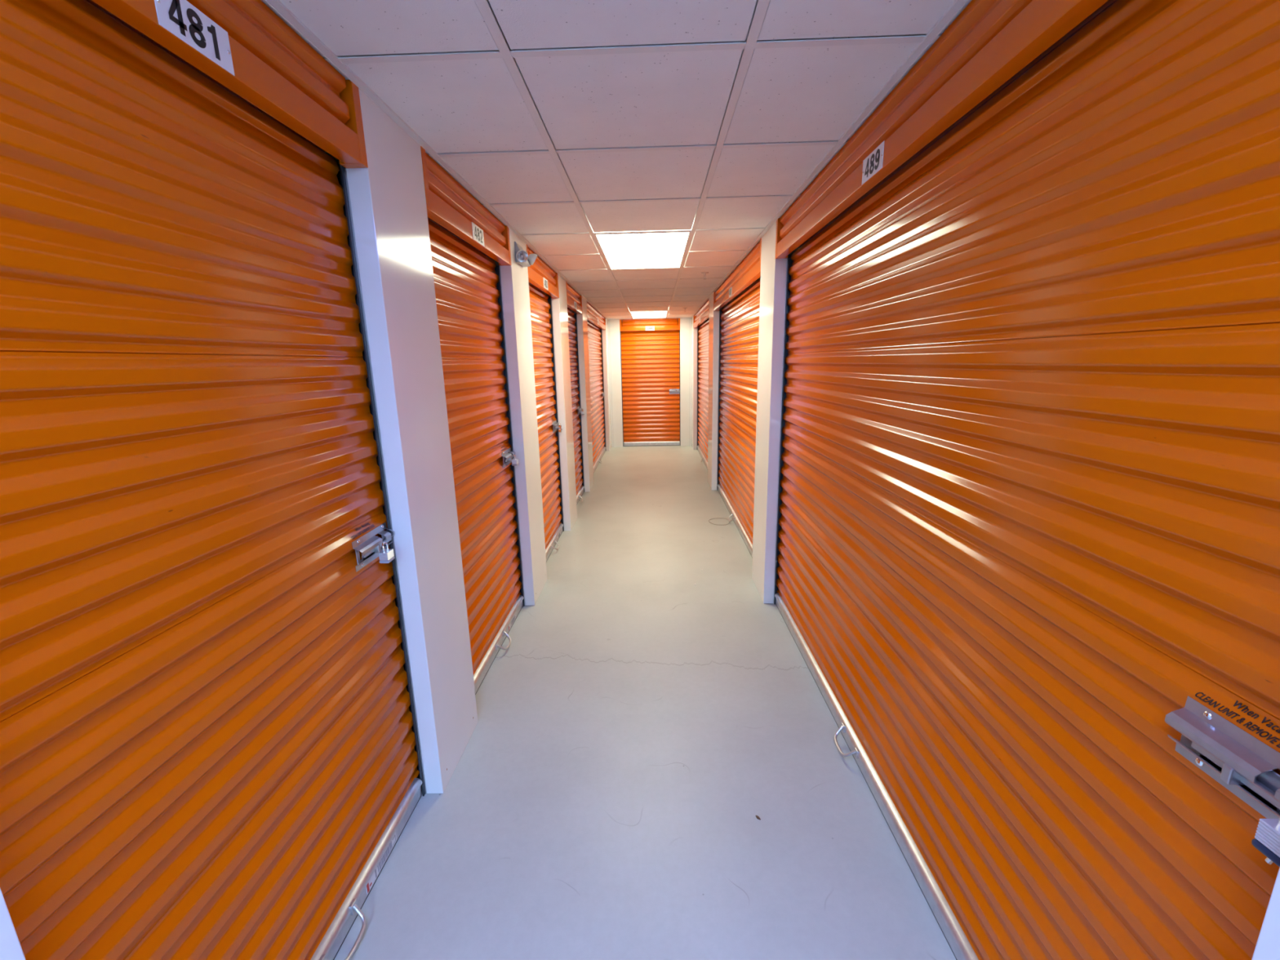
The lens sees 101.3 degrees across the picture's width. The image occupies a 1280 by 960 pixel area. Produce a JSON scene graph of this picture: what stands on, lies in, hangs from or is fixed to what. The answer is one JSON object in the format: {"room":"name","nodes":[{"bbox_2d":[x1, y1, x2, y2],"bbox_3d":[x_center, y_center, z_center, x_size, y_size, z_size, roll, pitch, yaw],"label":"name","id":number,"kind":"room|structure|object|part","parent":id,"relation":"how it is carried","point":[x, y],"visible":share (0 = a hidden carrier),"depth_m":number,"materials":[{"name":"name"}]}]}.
{"room":"self-storage corridor","nodes":[
{"label":"self-storage corridor","id":0,"kind":"room"},
{"bbox_2d":[0,88,594,959],"bbox_3d":[-0.724,-0.340,3.337,0.068,2.252,6.464,-1,13,2],"label":"wall","id":1,"kind":"structure","parent":0,"point":[387,200],"depth_m":1.81,"materials":[{"name":"white paint"}]},
{"bbox_2d":[0,0,425,959],"bbox_3d":[-0.840,0.162,1.117,0.189,2.248,1.204,-1,13,2],"label":"door","id":2,"kind":"structure","parent":1,"relation":"in","point":[210,748],"depth_m":0.97,"materials":[{"name":"orange paint"}]},
{"bbox_2d":[154,0,235,75],"bbox_3d":[-0.765,-0.778,0.904,0.003,0.071,0.155,-1,13,2],"label":"number sign","id":3,"kind":"object","parent":2,"relation":"attached to","point":[180,18],"visible":1,"depth_m":0.90,"materials":[{"name":"white plastic"}]},
{"bbox_3d":[-0.798,-0.874,0.883,0.041,0.124,1.016,-1,13,2],"label":"header panel","id":4,"kind":"part","parent":2,"relation":"part of","materials":[{"name":"orange paint"}]},
{"bbox_3d":[-0.769,1.207,1.381,0.050,0.049,0.150,-1,13,2],"label":"pull handle","id":5,"kind":"part","parent":2,"relation":"part of","materials":[{"name":"metal"}]},
{"bbox_3d":[-0.809,0.203,1.591,0.002,0.050,0.184,-1,13,2],"label":"plate","id":6,"kind":"part","parent":2,"relation":"part of","materials":[{"name":"metal"}]},
{"bbox_3d":[-0.800,0.177,1.581,0.026,0.045,0.190,-1,13,2],"label":"hood plate","id":7,"kind":"part","parent":2,"relation":"part of","materials":[{"name":"metal"}]},
{"bbox_2d":[378,542,395,563],"bbox_3d":[-0.773,0.219,1.597,0.030,0.060,0.042,-1,13,2],"label":"padlock","id":8,"kind":"object","parent":2,"relation":"attached to","point":[386,556],"visible":1,"depth_m":1.58,"materials":[{"name":"silver metal"}]},
{"bbox_2d":[264,0,608,319],"bbox_3d":[-0.668,-1.761,4.540,0.022,0.010,9.436,-1,13,2],"label":"trim","id":9,"kind":"structure","parent":1,"relation":"attached to","point":[276,5],"depth_m":1.50,"materials":[{"name":"white metal"}]},
{"bbox_2d":[420,146,524,694],"bbox_3d":[-0.803,-0.166,2.579,0.189,2.248,1.218,-1,13,2],"label":"door","id":10,"kind":"structure","parent":1,"relation":"in","point":[468,284],"depth_m":2.57,"materials":[{"name":"orange paint"}]},
{"bbox_3d":[-0.762,-1.203,2.345,0.041,0.124,1.030,-1,13,2],"label":"header panel","id":11,"kind":"part","parent":10,"relation":"part of","materials":[{"name":"orange paint"}]},
{"bbox_2d":[471,222,484,246],"bbox_3d":[-0.728,-1.106,2.366,0.003,0.071,0.155,-1,13,2],"label":"number sign","id":12,"kind":"object","parent":10,"relation":"attached to","point":[477,233],"visible":1,"depth_m":2.36,"materials":[{"name":"white plastic"}]},
{"bbox_3d":[-0.732,0.878,2.843,0.050,0.049,0.150,-1,13,2],"label":"pull handle","id":13,"kind":"part","parent":10,"relation":"part of","materials":[{"name":"metal"}]},
{"bbox_3d":[-0.772,-0.127,3.060,0.002,0.050,0.184,-1,13,2],"label":"plate","id":14,"kind":"part","parent":10,"relation":"part of","materials":[{"name":"metal"}]},
{"bbox_3d":[-0.764,-0.153,3.051,0.026,0.045,0.190,-1,13,2],"label":"hood plate","id":15,"kind":"part","parent":10,"relation":"part of","materials":[{"name":"metal"}]},
{"bbox_2d":[511,454,519,466],"bbox_3d":[-0.736,-0.119,3.090,0.032,0.064,0.044,-1,13,2],"label":"padlock","id":16,"kind":"object","parent":10,"relation":"attached to","point":[514,461],"visible":1,"depth_m":3.07,"materials":[{"name":"silver metal"}]},
{"bbox_2d":[514,241,537,266],"bbox_3d":[-0.665,-1.321,3.076,0.096,0.119,0.234,-1,13,2],"label":"emergency light","id":17,"kind":"object","parent":1,"relation":"attached to","point":[522,257],"visible":1,"depth_m":3.01,"materials":[{"name":"grey plastic"}]},
{"bbox_2d":[526,244,564,561],"bbox_3d":[-0.766,-0.500,4.066,0.189,2.248,1.216,-1,13,2],"label":"door","id":18,"kind":"structure","parent":1,"relation":"in","point":[540,305],"depth_m":4.22,"materials":[{"name":"orange paint"}]},
{"bbox_3d":[-0.725,-1.537,3.833,0.041,0.124,1.028,-1,13,2],"label":"header panel","id":19,"kind":"part","parent":18,"relation":"part of","materials":[{"name":"orange paint"}]},
{"bbox_2d":[542,276,547,289],"bbox_3d":[-0.691,-1.440,3.853,0.003,0.071,0.155,-1,13,2],"label":"number sign","id":20,"kind":"object","parent":18,"relation":"attached to","point":[545,281],"visible":1,"depth_m":3.85,"materials":[{"name":"white plastic"}]},
{"bbox_3d":[-0.696,0.544,4.330,0.050,0.049,0.150,-1,13,2],"label":"pull handle","id":21,"kind":"part","parent":18,"relation":"part of","materials":[{"name":"metal"}]},
{"bbox_3d":[-0.727,-0.487,4.537,0.026,0.045,0.190,-1,13,2],"label":"hood plate","id":22,"kind":"part","parent":18,"relation":"part of","materials":[{"name":"metal"}]},
{"bbox_2d":[558,422,562,432],"bbox_3d":[-0.697,-0.457,4.593,0.028,0.084,0.068,-1,13,2],"label":"padlock","id":23,"kind":"object","parent":18,"relation":"attached to","point":[560,427],"visible":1,"depth_m":4.57,"materials":[{"name":"silver metal"}]},
{"bbox_2d":[565,280,584,505],"bbox_3d":[-0.730,-0.832,5.545,0.189,2.248,1.182,-1,13,2],"label":"door","id":24,"kind":"structure","parent":1,"relation":"in","point":[572,295],"depth_m":5.81,"materials":[{"name":"orange paint"}]},
{"bbox_3d":[-0.688,-1.869,5.311,0.041,0.124,0.994,-1,13,2],"label":"header panel","id":25,"kind":"part","parent":24,"relation":"part of","materials":[{"name":"orange paint"}]},
{"bbox_2d":[586,301,605,472],"bbox_3d":[-0.675,-1.324,7.732,0.189,2.248,2.643,-1,13,2],"label":"door","id":26,"kind":"structure","parent":1,"relation":"in","point":[594,333],"depth_m":7.96,"materials":[{"name":"orange paint"}]},
{"bbox_3d":[-0.634,-2.360,7.498,0.041,0.124,2.455,-1,13,2],"label":"header panel","id":27,"kind":"part","parent":26,"relation":"part of","materials":[{"name":"orange paint"}]},
{"bbox_2d":[601,318,611,451],"bbox_3d":[-0.579,-1.652,9.180,0.068,2.252,0.429,-1,13,2],"label":"wall","id":28,"kind":"structure","parent":0,"point":[605,332],"depth_m":9.04,"materials":[{"name":"white paint"}]},
{"bbox_2d":[261,0,971,319],"bbox_3d":[0.052,-1.380,2.548,5.800,0.100,14.854,-1,13,2],"label":"ceiling","id":29,"kind":"structure","parent":0,"point":[575,121],"depth_m":1.51,"materials":[{"name":"tile"}]},
{"bbox_2d":[594,231,690,269],"bbox_3d":[0.029,-1.579,3.651,0.568,0.009,1.195,-1,13,2],"label":"recessed light","id":30,"kind":"object","parent":29,"relation":"in","point":[665,250],"visible":0.97,"depth_m":3.52,"materials":[{"name":"white plastic"}]},
{"bbox_2d":[630,310,667,318],"bbox_3d":[0.147,-2.648,8.408,0.568,0.009,1.195,-1,13,2],"label":"recessed light","id":31,"kind":"object","parent":29,"relation":"in","point":[651,314],"visible":0.99,"depth_m":8.36,"materials":[{"name":"white plastic"}]},
{"bbox_2d":[701,271,708,279],"bbox_3d":[0.557,-1.755,4.513,0.068,0.055,0.068,-1,13,2],"label":"sprinkler","id":32,"kind":"object","parent":29,"relation":"attached to","point":[702,273],"visible":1,"depth_m":4.50,"materials":[{"name":"metal"}]},
{"bbox_2d":[333,445,955,959],"bbox_3d":[0.102,0.894,3.180,5.600,0.120,14.416,-1,13,2],"label":"floor","id":33,"kind":"structure","parent":0,"point":[637,720],"depth_m":1.90,"materials":[{"name":"concrete"}]},
{"bbox_2d":[607,317,691,447],"bbox_3d":[0.188,-1.717,9.397,1.459,2.252,0.063,-1,13,2],"label":"wall","id":34,"kind":"structure","parent":0,"point":[614,333],"depth_m":9.36,"materials":[{"name":"white paint"}]},
{"bbox_2d":[608,317,688,319],"bbox_3d":[0.165,-2.803,9.113,1.459,0.006,0.018,-1,13,2],"label":"trim","id":35,"kind":"structure","parent":34,"relation":"attached to","point":[668,317],"depth_m":9.11,"materials":[{"name":"white metal"}]},
{"bbox_2d":[619,318,679,446],"bbox_3d":[0.195,-1.728,9.457,1.152,2.248,0.189,-1,13,2],"label":"door","id":36,"kind":"structure","parent":34,"relation":"in","point":[650,359],"depth_m":9.44,"materials":[{"name":"orange paint"}]},
{"bbox_3d":[0.172,-2.750,9.164,0.964,0.124,0.041,-1,13,2],"label":"header panel","id":37,"kind":"part","parent":36,"relation":"part of","materials":[{"name":"orange paint"}]},
{"bbox_2d":[645,325,654,330],"bbox_3d":[0.174,-2.647,9.155,0.155,0.071,0.003,-1,13,2],"label":"number sign","id":38,"kind":"object","parent":36,"relation":"attached to","point":[647,328],"visible":1,"depth_m":9.15,"materials":[{"name":"white plastic"}]},
{"bbox_3d":[0.622,-1.615,9.445,0.190,0.045,0.026,-1,13,2],"label":"hood plate","id":39,"kind":"part","parent":36,"relation":"part of","materials":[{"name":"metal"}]},
{"bbox_2d":[691,316,697,449],"bbox_3d":[0.943,-1.672,9.129,0.068,2.252,0.446,-1,13,2],"label":"wall","id":40,"kind":"structure","parent":0,"point":[694,331],"depth_m":8.99,"materials":[{"name":"white paint"}]},
{"bbox_2d":[707,293,719,490],"bbox_3d":[0.872,-1.027,6.258,0.068,2.252,0.470,-1,13,2],"label":"wall","id":41,"kind":"structure","parent":0,"point":[713,325],"depth_m":6.12,"materials":[{"name":"white paint"}]},
{"bbox_2d":[693,297,719,469],"bbox_3d":[0.968,-1.350,7.698,0.189,2.248,2.585,-1,13,2],"label":"door","id":42,"kind":"structure","parent":41,"relation":"in","point":[704,312],"depth_m":8.02,"materials":[{"name":"orange paint"}]},
{"bbox_3d":[0.884,-2.385,7.468,0.041,0.124,2.397,-1,13,2],"label":"header panel","id":43,"kind":"part","parent":42,"relation":"part of","materials":[{"name":"orange paint"}]},
{"bbox_2d":[713,237,761,557],"bbox_3d":[0.895,-0.688,4.751,0.189,2.248,2.718,-1,13,2],"label":"door","id":44,"kind":"structure","parent":41,"relation":"in","point":[739,319],"depth_m":4.62,"materials":[{"name":"orange paint"}]},
{"bbox_2d":[728,287,731,297],"bbox_3d":[0.781,-1.625,4.543,0.003,0.071,0.155,-1,13,2],"label":"number sign","id":45,"kind":"object","parent":44,"relation":"attached to","point":[730,289],"visible":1,"depth_m":4.54,"materials":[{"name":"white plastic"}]},
{"bbox_3d":[0.811,-1.723,4.521,0.041,0.124,2.530,-1,13,2],"label":"header panel","id":46,"kind":"part","parent":44,"relation":"part of","materials":[{"name":"orange paint"}]},
{"bbox_2d":[751,221,786,604],"bbox_3d":[0.798,-0.358,3.279,0.068,2.252,0.403,-1,13,2],"label":"wall","id":47,"kind":"structure","parent":0,"point":[773,278],"depth_m":3.17,"materials":[{"name":"white paint"}]},
{"bbox_2d":[690,0,968,317],"bbox_3d":[0.769,-1.782,4.500,0.022,0.010,9.436,-1,13,2],"label":"trim","id":48,"kind":"structure","parent":47,"relation":"attached to","point":[957,5],"depth_m":1.56,"materials":[{"name":"white metal"}]},
{"bbox_2d":[1251,866,1279,959],"bbox_3d":[0.725,0.302,0.340,0.068,2.252,0.406,-1,13,2],"label":"wall","id":49,"kind":"structure","parent":0,"point":[1268,944],"depth_m":0.58,"materials":[{"name":"white paint"}]},
{"bbox_2d":[773,0,1279,959],"bbox_3d":[0.822,-0.027,1.809,0.189,2.248,2.708,-1,13,2],"label":"door","id":50,"kind":"structure","parent":49,"relation":"in","point":[1027,575],"depth_m":1.00,"materials":[{"name":"orange paint"}]},
{"bbox_3d":[0.795,1.025,2.046,0.050,0.049,0.150,-1,13,2],"label":"pull handle","id":51,"kind":"part","parent":50,"relation":"part of","materials":[{"name":"metal"}]},
{"bbox_2d":[861,140,884,185],"bbox_3d":[0.709,-0.964,1.601,0.003,0.071,0.155,-1,13,2],"label":"number sign","id":52,"kind":"object","parent":50,"relation":"attached to","point":[873,163],"visible":1,"depth_m":1.59,"materials":[{"name":"white plastic"}]},
{"bbox_3d":[0.738,-1.062,1.579,0.041,0.124,2.520,-1,13,2],"label":"header panel","id":53,"kind":"part","parent":50,"relation":"part of","materials":[{"name":"orange paint"}]},
{"bbox_3d":[0.769,0.351,0.662,0.026,0.045,0.190,-1,13,2],"label":"hood plate","id":54,"kind":"part","parent":50,"relation":"part of","materials":[{"name":"metal"}]},
{"bbox_3d":[0.778,0.378,0.664,0.002,0.050,0.184,-1,13,2],"label":"plate","id":55,"kind":"part","parent":50,"relation":"part of","materials":[{"name":"metal"}]},
{"bbox_2d":[1251,817,1279,866],"bbox_3d":[0.742,0.412,0.595,0.036,0.088,0.049,-1,13,2],"label":"padlock","id":56,"kind":"object","parent":50,"relation":"attached to","point":[1267,839],"visible":1,"depth_m":0.61,"materials":[{"name":"silver metal"}]}
]}

